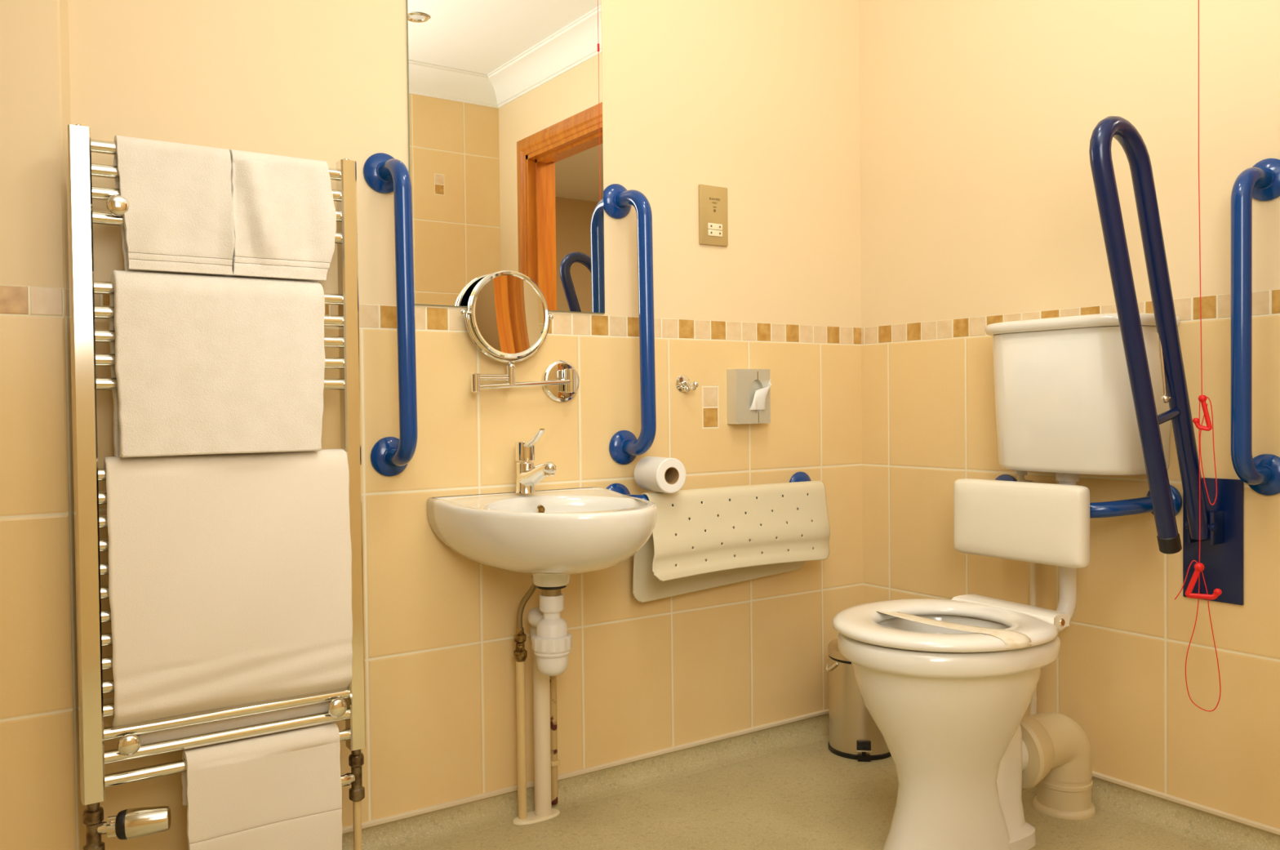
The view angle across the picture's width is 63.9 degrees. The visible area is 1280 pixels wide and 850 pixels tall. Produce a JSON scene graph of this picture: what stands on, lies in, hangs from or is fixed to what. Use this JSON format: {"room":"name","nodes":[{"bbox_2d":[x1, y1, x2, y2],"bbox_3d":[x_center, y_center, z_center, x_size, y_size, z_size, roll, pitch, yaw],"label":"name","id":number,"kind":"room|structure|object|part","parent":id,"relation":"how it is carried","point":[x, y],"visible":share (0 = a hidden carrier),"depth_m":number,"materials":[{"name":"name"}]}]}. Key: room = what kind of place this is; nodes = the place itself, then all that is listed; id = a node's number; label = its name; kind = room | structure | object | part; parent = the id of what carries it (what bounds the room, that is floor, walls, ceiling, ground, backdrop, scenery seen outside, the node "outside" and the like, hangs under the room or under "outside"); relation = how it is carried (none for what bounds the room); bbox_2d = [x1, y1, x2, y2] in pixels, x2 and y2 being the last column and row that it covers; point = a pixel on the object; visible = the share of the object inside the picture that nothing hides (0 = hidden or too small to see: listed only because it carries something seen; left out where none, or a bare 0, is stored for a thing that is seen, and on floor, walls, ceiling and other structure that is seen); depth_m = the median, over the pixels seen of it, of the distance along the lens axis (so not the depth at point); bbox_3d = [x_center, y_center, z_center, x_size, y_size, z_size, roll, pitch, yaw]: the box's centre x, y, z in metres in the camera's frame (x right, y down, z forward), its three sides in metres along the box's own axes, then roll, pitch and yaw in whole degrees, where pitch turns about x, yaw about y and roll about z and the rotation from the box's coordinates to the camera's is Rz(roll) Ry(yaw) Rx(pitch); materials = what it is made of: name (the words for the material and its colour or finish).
{"room":"accessible bathroom","nodes":[
{"label":"accessible bathroom","id":0,"kind":"room"},
{"bbox_2d":[0,0,862,849],"bbox_3d":[-0.902,-0.289,1.843,3.600,2.350,0.150,-1,1,-34],"label":"wall","id":1,"kind":"structure","parent":0,"point":[758,100],"depth_m":2.19,"materials":[{"name":"tile"}]},
{"bbox_2d":[65,123,365,804],"bbox_3d":[-0.743,0.060,1.829,0.472,1.106,0.121,-1,1,-34],"label":"heated towel rail","id":2,"kind":"object","parent":1,"relation":"attached to","point":[81,192],"visible":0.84,"depth_m":1.69,"materials":[{"name":"silver metal"}]},
{"bbox_2d":[82,802,171,849],"bbox_3d":[-0.851,0.712,1.705,0.132,0.190,0.049,-1,1,-19],"label":"valve","id":3,"kind":"object","parent":2,"relation":"attached to","point":[135,822],"visible":0.99,"depth_m":1.69,"materials":[{"name":"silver metal"}]},
{"bbox_2d":[113,135,235,276],"bbox_3d":[-0.790,-0.370,1.748,0.182,0.222,0.060,-1,1,-34],"label":"hand towel","id":4,"kind":"object","parent":2,"relation":"hanging from","point":[179,219],"visible":0.97,"depth_m":1.74,"materials":[{"name":"white fabric"}]},
{"bbox_2d":[108,270,325,457],"bbox_3d":[-0.731,-0.090,1.796,0.343,0.338,0.086,-1,1,-34],"label":"bath towel","id":5,"kind":"object","parent":2,"relation":"hanging from","point":[205,364],"visible":0.96,"depth_m":1.75,"materials":[{"name":"white fabric"}]},
{"bbox_2d":[102,448,352,744],"bbox_3d":[-0.714,0.297,1.811,0.404,0.497,0.062,-1,1,-34],"label":"bath towel","id":6,"kind":"object","parent":2,"relation":"hanging from","point":[230,575],"visible":0.92,"depth_m":1.78,"materials":[{"name":"beige fabric"}]},
{"bbox_2d":[181,722,342,849],"bbox_3d":[-0.674,0.689,1.843,0.266,0.260,0.060,-1,1,-34],"label":"towel","id":7,"kind":"object","parent":2,"relation":"hanging from","point":[281,790],"visible":0.99,"depth_m":1.83,"materials":[{"name":"beige fabric"}]},
{"bbox_2d":[229,149,336,282],"bbox_3d":[-0.643,-0.374,1.846,0.185,0.222,0.066,-1,1,-34],"label":"hand towel","id":8,"kind":"object","parent":2,"relation":"hanging from","point":[285,214],"visible":0.98,"depth_m":1.83,"materials":[{"name":"white fabric"}]},
{"bbox_2d":[340,749,364,801],"bbox_3d":[-0.556,0.659,1.926,0.079,0.100,0.029,-1,1,-34],"label":"valve","id":9,"kind":"object","parent":2,"relation":"attached to","point":[356,758],"visible":0.81,"depth_m":1.93,"materials":[{"name":"gold metal"}]},
{"bbox_2d":[363,152,417,475],"bbox_3d":[-0.475,-0.219,2.008,0.085,0.646,0.122,-1,1,-34],"label":"grab rail","id":10,"kind":"object","parent":1,"relation":"attached to","point":[384,173],"visible":1,"depth_m":1.96,"materials":[{"name":"blue metal"}]},
{"bbox_2d":[406,0,604,313],"bbox_3d":[-0.279,-0.789,2.206,0.465,1.078,0.006,-1,1,-34],"label":"wall mirror","id":11,"kind":"object","parent":1,"relation":"attached to","point":[504,97],"visible":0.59,"depth_m":2.20,"materials":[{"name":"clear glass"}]},
{"bbox_2d":[460,270,579,402],"bbox_3d":[-0.250,-0.188,2.206,0.304,0.278,0.046,-1,1,-37],"label":"mirror","id":12,"kind":"object","parent":1,"relation":"attached to","point":[507,316],"visible":1,"depth_m":2.17,"materials":[{"name":"silver metal"}]},
{"bbox_3d":[-0.360,-0.231,2.114,0.020,0.012,0.013,-1,1,-34],"label":"pivot knob","id":13,"kind":"part","parent":12,"relation":"part of","materials":[{"name":"silver metal"}]},
{"bbox_3d":[-0.308,-0.100,2.156,0.083,0.014,0.009,-1,1,-35],"label":"arm","id":14,"kind":"part","parent":12,"relation":"part of","materials":[{"name":"silver metal"}]},
{"bbox_3d":[-0.277,-0.233,2.172,0.185,0.185,0.026,-1,1,-36],"label":"frame","id":15,"kind":"part","parent":12,"relation":"part of","materials":[{"name":"silver metal"}]},
{"bbox_3d":[-0.275,-0.233,2.168,0.167,0.167,0.004,-1,1,-36],"label":"magnifying glass","id":16,"kind":"part","parent":12,"relation":"part of","materials":[{"name":"white mirror"}]},
{"bbox_3d":[-0.274,-0.108,2.179,0.019,0.048,0.019,-1,1,-34],"label":"stem","id":17,"kind":"part","parent":12,"relation":"part of","materials":[{"name":"silver metal"}]},
{"bbox_3d":[-0.247,-0.087,2.197,0.230,0.023,0.011,-1,1,-34],"label":"arm","id":18,"kind":"part","parent":12,"relation":"part of","materials":[{"name":"silver metal"}]},
{"bbox_3d":[-0.197,-0.235,2.235,0.020,0.012,0.013,-1,1,-34],"label":"pivot knob","id":19,"kind":"part","parent":12,"relation":"part of","materials":[{"name":"silver metal"}]},
{"bbox_2d":[426,486,657,586],"bbox_3d":[-0.149,0.238,2.061,0.420,0.181,0.411,-1,1,-34],"label":"washbasin","id":20,"kind":"object","parent":1,"relation":"attached to","point":[551,535],"visible":0.99,"depth_m":1.95,"materials":[{"name":"white ceramic"}]},
{"bbox_2d":[515,428,555,493],"bbox_3d":[-0.216,0.075,2.141,0.043,0.137,0.140,-1,1,-34],"label":"mixer tap","id":21,"kind":"object","parent":20,"relation":"on","point":[528,474],"visible":1,"depth_m":2.16,"materials":[{"name":"silver metal"}]},
{"bbox_3d":[-0.220,0.110,2.149,0.043,0.068,0.124,-1,1,-34],"label":"spout","id":22,"kind":"part","parent":21,"relation":"part of","materials":[{"name":"silver metal"}]},
{"bbox_3d":[-0.226,0.029,2.154,0.028,0.044,0.085,-1,1,-34],"label":"lever","id":23,"kind":"part","parent":21,"relation":"part of","materials":[{"name":"silver metal"}]},
{"bbox_2d":[527,585,572,675],"bbox_3d":[-0.200,0.419,2.144,0.086,0.192,0.151,-1,1,-34],"label":"trap","id":24,"kind":"object","parent":20,"relation":"attached to","point":[552,642],"visible":0.92,"depth_m":2.09,"materials":[{"name":"beige plastic"}]},
{"bbox_2d":[527,606,542,641],"bbox_3d":[-0.211,0.425,2.171,0.053,0.074,0.101,-1,1,-12],"label":"outlet","id":25,"kind":"object","parent":24,"relation":"attached to","point":[535,616],"depth_m":2.15,"materials":[{"name":"white plastic"}]},
{"bbox_2d":[536,585,566,590],"bbox_3d":[-0.182,0.330,2.114,0.062,0.010,0.062,-1,1,-34],"label":"washer","id":26,"kind":"object","parent":24,"relation":"in","point":[559,588],"depth_m":2.09,"materials":[{"name":"black"}]},
{"bbox_2d":[536,654,568,675],"bbox_3d":[-0.181,0.489,2.117,0.065,0.053,0.065,-1,1,-34],"label":"cup","id":27,"kind":"object","parent":24,"relation":"on","point":[548,664],"depth_m":2.09,"materials":[{"name":"white plastic"}]},
{"bbox_2d":[549,675,559,804],"bbox_3d":[-0.191,0.590,2.250,0.022,0.480,0.022,-1,1,-34],"label":"supply pipe","id":28,"kind":"object","parent":1,"relation":"attached to","point":[555,762],"visible":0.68,"depth_m":2.25,"materials":[{"name":"brown"}]},
{"bbox_2d":[342,713,829,849],"bbox_3d":[-0.849,0.834,1.806,3.600,0.053,0.054,-1,1,-34],"label":"baseboard","id":29,"kind":"structure","parent":1,"relation":"attached to","point":[411,833],"depth_m":2.33,"materials":[{"name":"tile"}]},
{"bbox_2d":[342,708,829,834],"bbox_3d":[-0.862,0.804,1.824,3.600,0.011,0.009,-1,1,-34],"label":"trim","id":30,"kind":"structure","parent":1,"relation":"attached to","point":[388,819],"depth_m":2.33,"materials":[{"name":"beige plastic"}]},
{"bbox_2d":[603,183,656,464],"bbox_3d":[-0.013,-0.231,2.325,0.092,0.647,0.123,-1,1,-34],"label":"grab rail","id":31,"kind":"object","parent":1,"relation":"attached to","point":[624,446],"visible":1,"depth_m":2.28,"materials":[{"name":"blue metal"}]},
{"bbox_2d":[675,374,698,391],"bbox_3d":[0.119,-0.100,2.456,0.042,0.043,0.058,-1,1,-34],"label":"robe hook","id":32,"kind":"object","parent":1,"relation":"attached to","point":[683,384],"visible":1,"depth_m":2.46,"materials":[{"name":"silver metal"}]},
{"bbox_2d":[606,471,811,506],"bbox_3d":[0.210,0.169,2.495,0.657,0.080,0.102,-1,1,-34],"label":"grab rail","id":33,"kind":"object","parent":1,"relation":"attached to","point":[798,476],"visible":0.25,"depth_m":2.37,"materials":[{"name":"blue metal"}]},
{"bbox_2d":[632,480,830,602],"bbox_3d":[0.230,0.277,2.468,0.562,0.260,0.114,-1,1,-34],"label":"bath mat","id":34,"kind":"object","parent":33,"relation":"on","point":[692,545],"visible":0.97,"depth_m":2.43,"materials":[{"name":"beige rubber"}]},
{"bbox_2d":[634,456,685,493],"bbox_3d":[0.045,0.112,2.328,0.079,0.079,0.100,-1,1,-31],"label":"toilet roll","id":35,"kind":"object","parent":34,"relation":"on","point":[654,473],"visible":1,"depth_m":2.30,"materials":[{"name":"white paper"}]},
{"bbox_2d":[698,184,728,246],"bbox_3d":[0.181,-0.514,2.521,0.087,0.145,0.013,-1,1,-34],"label":"socket","id":36,"kind":"object","parent":1,"relation":"attached to","point":[713,200],"visible":1,"depth_m":2.52,"materials":[{"name":"gold metal"}]},
{"bbox_2d":[726,368,770,423],"bbox_3d":[0.273,-0.071,2.573,0.110,0.136,0.039,-1,1,-34],"label":"dispenser","id":37,"kind":"object","parent":1,"relation":"attached to","point":[742,384],"visible":0.91,"depth_m":2.55,"materials":[{"name":"silver metal"}]},
{"bbox_2d":[749,379,771,409],"bbox_3d":[0.301,-0.076,2.568,0.061,0.078,0.046,-1,1,0],"label":"tissue","id":38,"kind":"object","parent":37,"relation":"in","point":[760,396],"visible":1,"depth_m":2.55,"materials":[{"name":"white paper"}]},
{"bbox_2d":[409,737,1222,849],"bbox_3d":[-0.245,0.932,0.928,3.840,0.130,2.427,-1,1,-34],"label":"floor","id":39,"kind":"structure","parent":0,"point":[808,796],"depth_m":2.17,"materials":[{"name":"plastic"}]},
{"bbox_2d":[352,800,362,849],"bbox_3d":[-0.534,0.778,1.942,0.016,0.144,0.016,-1,1,-34],"label":"pipe","id":40,"kind":"object","parent":39,"relation":"on","point":[357,806],"visible":0.91,"depth_m":1.94,"materials":[{"name":"brown metal"}]},
{"bbox_2d":[512,808,559,824],"bbox_3d":[-0.222,0.839,2.202,0.112,0.006,0.052,-1,1,-34],"label":"cover","id":41,"kind":"object","parent":39,"relation":"on","point":[531,818],"visible":0.8,"depth_m":2.18,"materials":[{"name":"beige plastic"}]},
{"bbox_2d":[513,574,536,818],"bbox_3d":[-0.231,0.574,2.159,0.039,0.537,0.094,-1,1,-34],"label":"supply pipe","id":42,"kind":"object","parent":41,"relation":"on","point":[520,653],"visible":0.94,"depth_m":2.18,"materials":[{"name":"brown"}]},
{"bbox_2d":[532,648,551,817],"bbox_3d":[-0.210,0.652,2.204,0.036,0.379,0.036,-1,1,-34],"label":"pipe","id":43,"kind":"object","parent":41,"relation":"on","point":[541,682],"visible":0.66,"depth_m":2.19,"materials":[{"name":"beige plastic"}]},
{"bbox_2d":[826,638,891,761],"bbox_3d":[0.561,0.684,2.609,0.172,0.282,0.176,-1,1,-34],"label":"pedal bin","id":44,"kind":"object","parent":39,"relation":"on","point":[854,734],"visible":0.51,"depth_m":2.54,"materials":[{"name":"silver metal"}]},
{"bbox_3d":[0.489,0.609,2.620,0.029,0.036,0.121,0,1,9],"label":"carry handle","id":45,"kind":"part","parent":44,"relation":"part of","materials":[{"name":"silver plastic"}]},
{"bbox_3d":[0.561,0.563,2.608,0.166,0.040,0.166,-1,1,-34],"label":"lid","id":46,"kind":"part","parent":44,"relation":"part of","materials":[{"name":"silver metal"}]},
{"bbox_3d":[0.550,0.797,2.521,0.036,0.003,0.020,0,1,9],"label":"pedal plate","id":47,"kind":"part","parent":44,"relation":"part of","materials":[{"name":"silver metal"}]},
{"bbox_2d":[832,593,1069,849],"bbox_3d":[0.607,0.603,2.032,0.460,0.464,0.409,-1,1,-34],"label":"toilet","id":48,"kind":"object","parent":39,"relation":"on","point":[948,706],"depth_m":1.93,"materials":[{"name":"white ceramic"}]},
{"bbox_3d":[0.585,0.389,2.014,0.414,0.022,0.409,-1,1,-34],"label":"seat","id":49,"kind":"part","parent":48,"relation":"part of","materials":[{"name":"white plastic"}]},
{"bbox_3d":[0.593,0.387,1.973,0.060,0.021,0.327,-1,1,-32],"label":"paper strip","id":50,"kind":"part","parent":48,"relation":"part of","materials":[{"name":"white paper"}]},
{"bbox_2d":[1020,711,1096,819],"bbox_3d":[0.864,0.715,2.204,0.232,0.229,0.160,-1,1,-34],"label":"pipe","id":51,"kind":"object","parent":39,"relation":"on","point":[1060,763],"visible":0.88,"depth_m":2.16,"materials":[{"name":"beige plastic"}]},
{"bbox_2d":[858,0,1279,828],"bbox_3d":[1.275,-0.316,1.955,0.120,2.350,2.427,-1,1,-34],"label":"wall","id":52,"kind":"structure","parent":0,"point":[978,118],"depth_m":2.28,"materials":[{"name":"tile"}]},
{"bbox_2d":[1017,475,1036,715],"bbox_3d":[0.893,0.451,2.367,0.059,0.690,0.015,-1,1,-34],"label":"pipe","id":53,"kind":"object","parent":52,"relation":"attached to","point":[1033,566],"visible":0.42,"depth_m":2.37,"materials":[{"name":"beige plastic"}]},
{"bbox_2d":[984,312,1180,482],"bbox_3d":[0.922,-0.054,2.211,0.180,0.354,0.388,-1,1,-34],"label":"cistern","id":54,"kind":"object","parent":52,"relation":"attached to","point":[1064,406],"visible":0.8,"depth_m":2.13,"materials":[{"name":"white ceramic"}]},
{"bbox_2d":[1056,481,1076,632],"bbox_3d":[0.857,0.283,2.191,0.213,0.338,0.035,-1,1,-32],"label":"pipe","id":55,"kind":"object","parent":54,"relation":"attached to","point":[1067,575],"visible":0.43,"depth_m":2.22,"materials":[{"name":"white plastic"}]},
{"bbox_3d":[0.920,-0.216,2.208,0.180,0.029,0.388,-1,1,-34],"label":"lid","id":56,"kind":"part","parent":54,"relation":"part of","materials":[{"name":"white ceramic"}]},
{"bbox_2d":[995,474,1182,518],"bbox_3d":[0.924,0.158,2.251,0.158,0.074,0.456,-1,1,-34],"label":"rail","id":57,"kind":"object","parent":52,"relation":"attached to","point":[1141,504],"visible":0.29,"depth_m":2.11,"materials":[{"name":"blue metal"}]},
{"bbox_2d":[953,478,1089,568],"bbox_3d":[0.816,0.208,2.224,0.042,0.170,0.324,-1,1,-34],"label":"cushion","id":58,"kind":"object","parent":57,"relation":"attached to","point":[1037,522],"visible":1,"depth_m":2.19,"materials":[{"name":"white leather"}]},
{"bbox_2d":[1035,776,1279,849],"bbox_3d":[0.909,0.803,2.376,0.054,0.053,1.100,-1,1,-34],"label":"baseboard","id":59,"kind":"structure","parent":52,"relation":"attached to","point":[1208,828],"depth_m":2.10,"materials":[{"name":"plastic"}]},
{"bbox_2d":[1088,115,1244,604],"bbox_3d":[0.974,-0.100,1.931,0.412,0.913,0.117,-1,1,-34],"label":"support rail","id":60,"kind":"object","parent":52,"relation":"attached to","point":[1222,522],"visible":0.98,"depth_m":1.93,"materials":[{"name":"blue metal"}]},
{"bbox_3d":[0.960,-0.158,1.921,0.380,0.798,0.036,-1,1,-34],"label":"folding arm","id":61,"kind":"part","parent":60,"relation":"part of","materials":[{"name":"blue metal"}]},
{"bbox_3d":[1.145,0.229,2.053,0.006,0.246,0.117,-1,1,-34],"label":"wall plate","id":62,"kind":"part","parent":60,"relation":"part of","materials":[{"name":"blue metal"}]},
{"bbox_2d":[1092,770,1279,835],"bbox_3d":[0.927,0.773,2.388,0.009,0.011,1.100,-1,1,-34],"label":"trim","id":63,"kind":"structure","parent":52,"relation":"attached to","point":[1204,808],"depth_m":2.10,"materials":[{"name":"white plastic"}]},
{"bbox_2d":[1231,158,1279,495],"bbox_3d":[1.151,-0.185,1.927,0.122,0.642,0.080,-1,1,-34],"label":"grab rail","id":64,"kind":"object","parent":52,"relation":"attached to","point":[1261,181],"visible":1,"depth_m":1.89,"materials":[{"name":"blue metal"}]},
{"bbox_3d":[-0.273,-1.502,0.880,3.840,0.100,2.427,-1,1,-34],"label":"ceiling","id":65,"kind":"structure","parent":0,"visible":0},
{"bbox_2d":[1174,0,1222,711],"bbox_3d":[1.013,-0.481,1.861,0.080,2.009,0.080,-1,1,-34],"label":"pull cord","id":66,"kind":"object","parent":65,"relation":"hanging from","point":[1199,566],"visible":1,"depth_m":1.87,"materials":[{"name":"red plastic"}]},
{"bbox_3d":[1.020,0.106,1.872,0.003,0.304,0.002,0,1,29],"label":"cord","id":67,"kind":"part","parent":66,"relation":"part of","materials":[{"name":"red fabric"}]},
{"bbox_3d":[1.012,-0.752,1.855,0.007,1.408,0.002,0,1,29],"label":"cord","id":68,"kind":"part","parent":66,"relation":"part of","materials":[{"name":"red fabric"}]},
{"bbox_3d":[1.023,-0.022,1.868,0.031,0.066,0.014,0,1,37],"label":"triangle handle","id":69,"kind":"part","parent":66,"relation":"part of","materials":[{"name":"red plastic"}]},
{"bbox_3d":[1.028,0.285,1.872,0.059,0.066,0.017,0,1,32],"label":"triangle handle","id":70,"kind":"part","parent":66,"relation":"part of","materials":[{"name":"red plastic"}]}
]}

